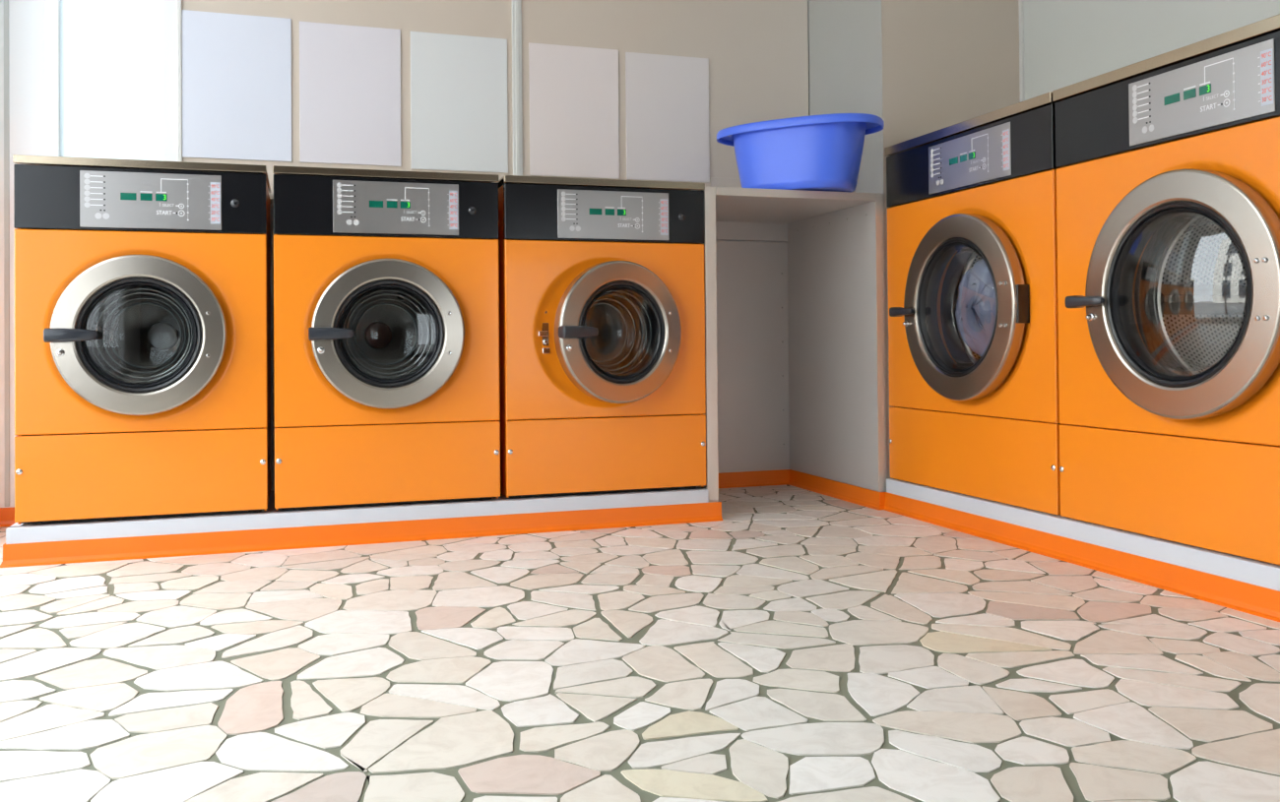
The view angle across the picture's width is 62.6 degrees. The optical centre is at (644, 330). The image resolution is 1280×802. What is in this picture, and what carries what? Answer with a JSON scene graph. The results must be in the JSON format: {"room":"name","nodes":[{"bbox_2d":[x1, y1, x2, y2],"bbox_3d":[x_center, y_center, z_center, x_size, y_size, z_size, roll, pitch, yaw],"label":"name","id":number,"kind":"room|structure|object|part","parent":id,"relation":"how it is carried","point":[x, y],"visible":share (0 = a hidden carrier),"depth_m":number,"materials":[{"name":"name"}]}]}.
{"room":"laundry","nodes":[
{"label":"laundry","id":0,"kind":"room"},
{"bbox_2d":[0,0,782,508],"bbox_3d":[-0.614,-0.722,4.471,4.160,2.850,0.120,0,-1,-18],"label":"wall","id":1,"kind":"structure","parent":0,"point":[27,114],"depth_m":3.86,"materials":[{"name":"white paint"}]},
{"bbox_2d":[3,0,9,507],"bbox_3d":[-2.334,-0.749,3.852,0.017,2.780,0.014,0,-1,-18],"label":"trim","id":2,"kind":"structure","parent":1,"relation":"attached to","point":[6,2],"depth_m":3.84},
{"bbox_2d":[0,508,15,526],"bbox_3d":[-2.309,0.678,3.827,0.315,0.066,0.019,0,-1,-18],"label":"baseboard","id":3,"kind":"structure","parent":1,"relation":"attached to","point":[7,515],"depth_m":3.83,"materials":[{"name":"orange plastic"}]},
{"bbox_2d":[0,502,722,568],"bbox_3d":[-0.932,0.666,3.822,2.303,0.066,0.781,0,-1,-18],"label":"baseboard","id":4,"kind":"structure","parent":1,"relation":"attached to","point":[249,541],"depth_m":3.41,"materials":[{"name":"orange plastic"}]},
{"bbox_2d":[182,0,808,204],"bbox_3d":[-0.731,-1.323,4.283,2.998,1.650,0.179,0,-1,-18],"label":"wall","id":5,"kind":"structure","parent":0,"point":[756,51],"depth_m":4.39,"materials":[{"name":"white paint"}]},
{"bbox_2d":[44,0,177,161],"bbox_3d":[-1.942,-1.142,3.884,0.445,1.300,0.186,0,-1,-18],"label":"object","id":6,"kind":"structure","parent":5,"relation":"in","point":[110,66],"depth_m":3.81,"materials":[{"name":"white"}]},
{"bbox_2d":[177,0,182,161],"bbox_3d":[-1.711,-1.319,3.870,0.016,1.650,0.020,0,-1,-18],"label":"trim","id":7,"kind":"structure","parent":5,"relation":"attached to","point":[179,2],"depth_m":3.86,"materials":[{"name":"silver metal"}]},
{"bbox_2d":[181,9,291,161],"bbox_3d":[-1.519,-0.909,3.924,0.383,0.542,0.006,0,-1,-18],"label":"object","id":8,"kind":"object","parent":5,"relation":"attached to","point":[236,69],"visible":1,"depth_m":3.92,"materials":[{"name":"white paper"}]},
{"bbox_2d":[299,21,401,166],"bbox_3d":[-1.130,-0.908,4.050,0.376,0.535,0.006,0,-1,-18],"label":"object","id":9,"kind":"object","parent":5,"relation":"attached to","point":[350,76],"visible":1,"depth_m":4.05,"materials":[{"name":"white paper"}]},
{"bbox_2d":[410,31,508,173],"bbox_3d":[-0.734,-0.904,4.178,0.381,0.540,0.006,0,-1,-18],"label":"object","id":10,"kind":"object","parent":5,"relation":"attached to","point":[459,83],"visible":1,"depth_m":4.17,"materials":[{"name":"white paper"}]},
{"bbox_2d":[512,0,522,175],"bbox_3d":[-0.520,-1.325,4.262,0.040,1.650,0.032,0,-1,-18],"label":"trim","id":11,"kind":"structure","parent":5,"relation":"attached to","point":[517,105],"depth_m":4.24,"materials":[{"name":"silver metal"}]},
{"bbox_2d":[528,42,619,179],"bbox_3d":[-0.288,-0.900,4.324,0.376,0.538,0.006,0,-1,-18],"label":"sheet","id":12,"kind":"object","parent":5,"relation":"attached to","point":[574,132],"visible":1,"depth_m":4.32,"materials":[{"name":"white paper"}]},
{"bbox_2d":[625,52,709,182],"bbox_3d":[0.098,-0.899,4.449,0.372,0.532,0.006,0,-1,-18],"label":"sheet","id":13,"kind":"object","parent":5,"relation":"attached to","point":[667,96],"visible":1,"depth_m":4.45,"materials":[{"name":"white paper"}]},
{"bbox_2d":[709,177,741,188],"bbox_3d":[0.504,-0.581,4.582,0.470,0.152,0.016,0,-1,-18],"label":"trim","id":14,"kind":"structure","parent":5,"relation":"attached to","point":[714,181],"depth_m":4.52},
{"bbox_2d":[0,484,1279,801],"bbox_3d":[0.375,0.691,1.450,4.040,0.060,6.280,0,-1,-18],"label":"floor","id":15,"kind":"structure","parent":0,"point":[798,645],"depth_m":2.05,"materials":[{"name":"stone"}]},
{"bbox_2d":[5,487,708,544],"bbox_3d":[-0.925,0.641,3.756,2.234,0.110,0.612,0,-1,-18],"label":"plinth","id":16,"kind":"object","parent":15,"relation":"on","point":[273,518],"visible":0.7,"depth_m":3.43,"materials":[{"name":"grey paint"}]},
{"bbox_2d":[12,154,271,524],"bbox_3d":[-1.623,0.032,3.493,0.712,1.114,0.696,0,-1,-18],"label":"washing machine","id":17,"kind":"object","parent":16,"relation":"on","point":[143,288],"visible":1,"depth_m":3.25,"materials":[{"name":"orange metal"}]},
{"bbox_3d":[-1.704,0.013,3.127,0.141,0.042,0.050,0,-1,-18],"label":"door handle","id":18,"kind":"part","parent":17,"relation":"part of","materials":[{"name":"grey plastic"}]},
{"bbox_3d":[-1.544,0.013,3.226,0.493,0.493,0.053,0,-1,-18],"label":"door","id":19,"kind":"part","parent":17,"relation":"part of","materials":[{"name":"silver metal"}]},
{"bbox_3d":[-1.545,0.443,3.260,0.710,0.257,0.024,0,-1,-18],"label":"panel","id":20,"kind":"part","parent":17,"relation":"part of","materials":[{"name":"orange metal"}]},
{"bbox_3d":[-1.554,0.003,3.282,0.710,0.618,0.060,0,-1,-18],"label":"panel","id":21,"kind":"part","parent":17,"relation":"part of","materials":[{"name":"orange metal"}]},
{"bbox_3d":[-1.528,-0.403,3.264,0.400,0.172,0.004,0,-1,-18],"label":"control plate","id":22,"kind":"part","parent":17,"relation":"part of","materials":[{"name":"silver metal"}]},
{"bbox_3d":[-1.563,0.014,3.284,0.300,0.300,0.159,0,-1,-18],"label":"door glass","id":23,"kind":"part","parent":17,"relation":"part of","materials":[{"name":"clear glass"}]},
{"bbox_2d":[272,165,500,510],"bbox_3d":[-0.919,0.029,3.722,0.727,1.114,0.696,0,-1,-18],"label":"washing machine","id":24,"kind":"object","parent":16,"relation":"on","point":[386,283],"visible":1,"depth_m":3.48,"materials":[{"name":"orange metal"}]},
{"bbox_3d":[-0.998,0.010,3.357,0.141,0.042,0.050,0,-1,-18],"label":"door handle","id":25,"kind":"part","parent":24,"relation":"part of","materials":[{"name":"grey plastic"}]},
{"bbox_3d":[-0.851,-0.001,3.511,0.725,0.618,0.060,0,-1,-18],"label":"panel","id":26,"kind":"part","parent":24,"relation":"part of","materials":[{"name":"orange metal"}]},
{"bbox_3d":[-0.842,0.440,3.489,0.725,0.257,0.024,0,-1,-18],"label":"panel","id":27,"kind":"part","parent":24,"relation":"part of","materials":[{"name":"orange metal"}]},
{"bbox_3d":[-0.839,0.010,3.455,0.493,0.493,0.053,0,-1,-18],"label":"door","id":28,"kind":"part","parent":24,"relation":"part of","materials":[{"name":"silver metal"}]},
{"bbox_3d":[-0.822,-0.407,3.494,0.408,0.172,0.004,0,-1,-18],"label":"control plate","id":29,"kind":"part","parent":24,"relation":"part of","materials":[{"name":"silver metal"}]},
{"bbox_2d":[495,175,705,498],"bbox_3d":[-0.187,0.024,3.896,0.734,1.114,0.817,0,-1,-18],"label":"washing machine","id":30,"kind":"object","parent":16,"relation":"on","point":[603,382],"visible":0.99,"depth_m":3.69,"materials":[{"name":"orange metal"}]},
{"bbox_3d":[-0.350,0.004,3.651,0.040,0.151,0.017,0,-1,-18],"label":"latch plate","id":31,"kind":"part","parent":30,"relation":"part of","materials":[{"name":"silver metal"}]},
{"bbox_3d":[-0.214,0.005,3.498,0.141,0.042,0.050,0,-1,-33],"label":"door handle","id":32,"kind":"part","parent":30,"relation":"part of","materials":[{"name":"grey plastic"}]},
{"bbox_3d":[-0.137,-0.004,3.743,0.732,0.618,0.060,0,-1,-18],"label":"panel","id":33,"kind":"part","parent":30,"relation":"part of","materials":[{"name":"orange metal"}]},
{"bbox_3d":[-0.119,0.006,3.685,0.300,0.300,0.159,0,-1,-33],"label":"door glass","id":34,"kind":"part","parent":30,"relation":"part of","materials":[{"name":"clear glass"}]},
{"bbox_3d":[-0.128,0.436,3.721,0.732,0.257,0.024,0,-1,-18],"label":"panel","id":35,"kind":"part","parent":30,"relation":"part of","materials":[{"name":"orange metal"}]},
{"bbox_3d":[-0.108,-0.409,3.726,0.410,0.170,0.004,0,-1,-18],"label":"control plate","id":36,"kind":"part","parent":30,"relation":"part of","materials":[{"name":"silver metal"}]},
{"bbox_3d":[-0.086,0.005,3.634,0.493,0.493,0.053,0,-1,-33],"label":"door","id":37,"kind":"part","parent":30,"relation":"part of","materials":[{"name":"silver metal"}]},
{"bbox_2d":[695,186,887,503],"bbox_3d":[0.454,0.083,4.317,0.739,1.212,0.792,0,-1,-18],"label":"open bay","id":38,"kind":"object","parent":15,"relation":"on","point":[796,365],"visible":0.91,"depth_m":4.51,"materials":[{"name":"silver metal"}]},
{"bbox_3d":[0.123,0.085,4.210,0.043,1.212,0.790,0,-1,-18],"label":"panel","id":39,"kind":"part","parent":38,"relation":"part of","materials":[{"name":"silver metal"}]},
{"bbox_3d":[0.338,0.103,4.686,0.660,1.182,0.018,0,-1,-18],"label":"panel","id":40,"kind":"part","parent":38,"relation":"part of","materials":[{"name":"grey metal"}]},
{"bbox_2d":[715,194,874,223],"bbox_3d":[0.454,-0.507,4.320,0.660,0.029,0.771,0,-1,-18],"label":"countertop","id":41,"kind":"structure","parent":38,"relation":"on","point":[746,209],"depth_m":4.24,"materials":[{"name":"grey metal"}]},
{"bbox_2d":[716,113,884,191],"bbox_3d":[0.594,-0.659,4.069,0.660,0.263,0.352,-1,-1,31],"label":"basin","id":42,"kind":"object","parent":38,"relation":"on","point":[822,152],"visible":0.88,"depth_m":3.92,"materials":[{"name":"blue plastic"}]},
{"bbox_3d":[0.788,0.082,4.426,0.034,1.212,0.790,0,-1,-18],"label":"panel","id":43,"kind":"part","parent":38,"relation":"part of","materials":[{"name":"grey metal"}]},
{"bbox_2d":[884,91,1061,515],"bbox_3d":[1.317,-0.075,3.668,0.696,1.270,0.946,0,-1,-18],"label":"washing machine","id":44,"kind":"object","parent":15,"relation":"on","point":[974,384],"visible":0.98,"depth_m":3.50,"materials":[{"name":"orange metal"}]},
{"bbox_3d":[0.933,-0.069,3.801,0.048,0.036,0.126,0,-1,-18],"label":"door handle","id":45,"kind":"part","parent":44,"relation":"part of","materials":[{"name":"grey plastic"}]},
{"bbox_3d":[1.063,-0.079,3.550,0.053,0.630,0.630,0,-1,-18],"label":"door","id":46,"kind":"part","parent":44,"relation":"part of","materials":[{"name":"silver metal"}]},
{"bbox_3d":[1.087,-0.575,3.550,0.004,0.169,0.456,0,-1,-18],"label":"control plate","id":47,"kind":"part","parent":44,"relation":"part of","materials":[{"name":"silver metal"}]},
{"bbox_3d":[1.106,-0.097,3.599,0.060,0.759,0.944,0,-1,-18],"label":"panel","id":48,"kind":"part","parent":44,"relation":"part of","materials":[{"name":"orange metal"}]},
{"bbox_3d":[1.093,0.421,3.588,0.024,0.272,0.944,0,-1,-18],"label":"panel","id":49,"kind":"part","parent":44,"relation":"part of","materials":[{"name":"orange metal"}]},
{"bbox_2d":[718,469,1279,622],"bbox_3d":[0.926,0.639,2.931,0.680,0.066,3.675,0,-1,-18],"label":"baseboard","id":50,"kind":"structure","parent":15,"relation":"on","point":[1264,603],"depth_m":3.13,"materials":[{"name":"orange plastic"}]},
{"bbox_2d":[886,478,1279,591],"bbox_3d":[1.674,0.605,2.760,0.638,0.115,2.886,0,-1,-18],"label":"plinth","id":51,"kind":"object","parent":15,"relation":"on","point":[1234,567],"visible":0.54,"depth_m":2.92,"materials":[{"name":"grey paint"}]},
{"bbox_2d":[1052,13,1279,565],"bbox_3d":[1.613,-0.087,2.760,0.696,1.270,0.946,0,-1,-18],"label":"washing machine","id":52,"kind":"object","parent":15,"relation":"on","point":[1168,174],"visible":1,"depth_m":2.77,"materials":[{"name":"orange metal"}]},
{"bbox_3d":[1.222,-0.081,2.912,0.048,0.036,0.126,0,-1,-18],"label":"door handle","id":53,"kind":"part","parent":52,"relation":"part of","materials":[{"name":"grey plastic"}]},
{"bbox_3d":[1.401,-0.110,2.692,0.060,0.759,0.944,0,-1,-18],"label":"panel","id":54,"kind":"part","parent":52,"relation":"part of","materials":[{"name":"orange metal"}]},
{"bbox_3d":[1.389,0.408,2.680,0.024,0.272,0.944,0,-1,-18],"label":"panel","id":55,"kind":"part","parent":52,"relation":"part of","materials":[{"name":"orange metal"}]},
{"bbox_3d":[1.352,-0.091,2.662,0.053,0.630,0.630,0,-1,-18],"label":"door","id":56,"kind":"part","parent":52,"relation":"part of","materials":[{"name":"silver metal"}]},
{"bbox_3d":[1.383,-0.587,2.640,0.004,0.169,0.449,0,-1,-18],"label":"control plate","id":57,"kind":"part","parent":52,"relation":"part of","materials":[{"name":"silver metal"}]},
{"bbox_2d":[807,0,1020,479],"bbox_3d":[1.133,-0.736,4.620,0.744,2.850,0.916,0,-1,-18],"label":"wall","id":58,"kind":"structure","parent":0,"point":[922,67],"depth_m":4.18,"materials":[{"name":"white paint"}]},
{"bbox_2d":[1018,0,1024,102],"bbox_3d":[1.525,-1.343,4.269,0.014,1.650,0.022,0,-1,-18],"label":"trim","id":59,"kind":"structure","parent":58,"relation":"attached to","point":[1020,2],"depth_m":4.26,"materials":[{"name":"silver metal"}]},
{"bbox_2d":[1023,0,1279,100],"bbox_3d":[2.428,-0.780,1.680,0.100,2.850,5.530,0,-1,-18],"label":"wall","id":60,"kind":"structure","parent":0,"point":[1067,42],"depth_m":3.81,"materials":[{"name":"white paint"}]}
]}

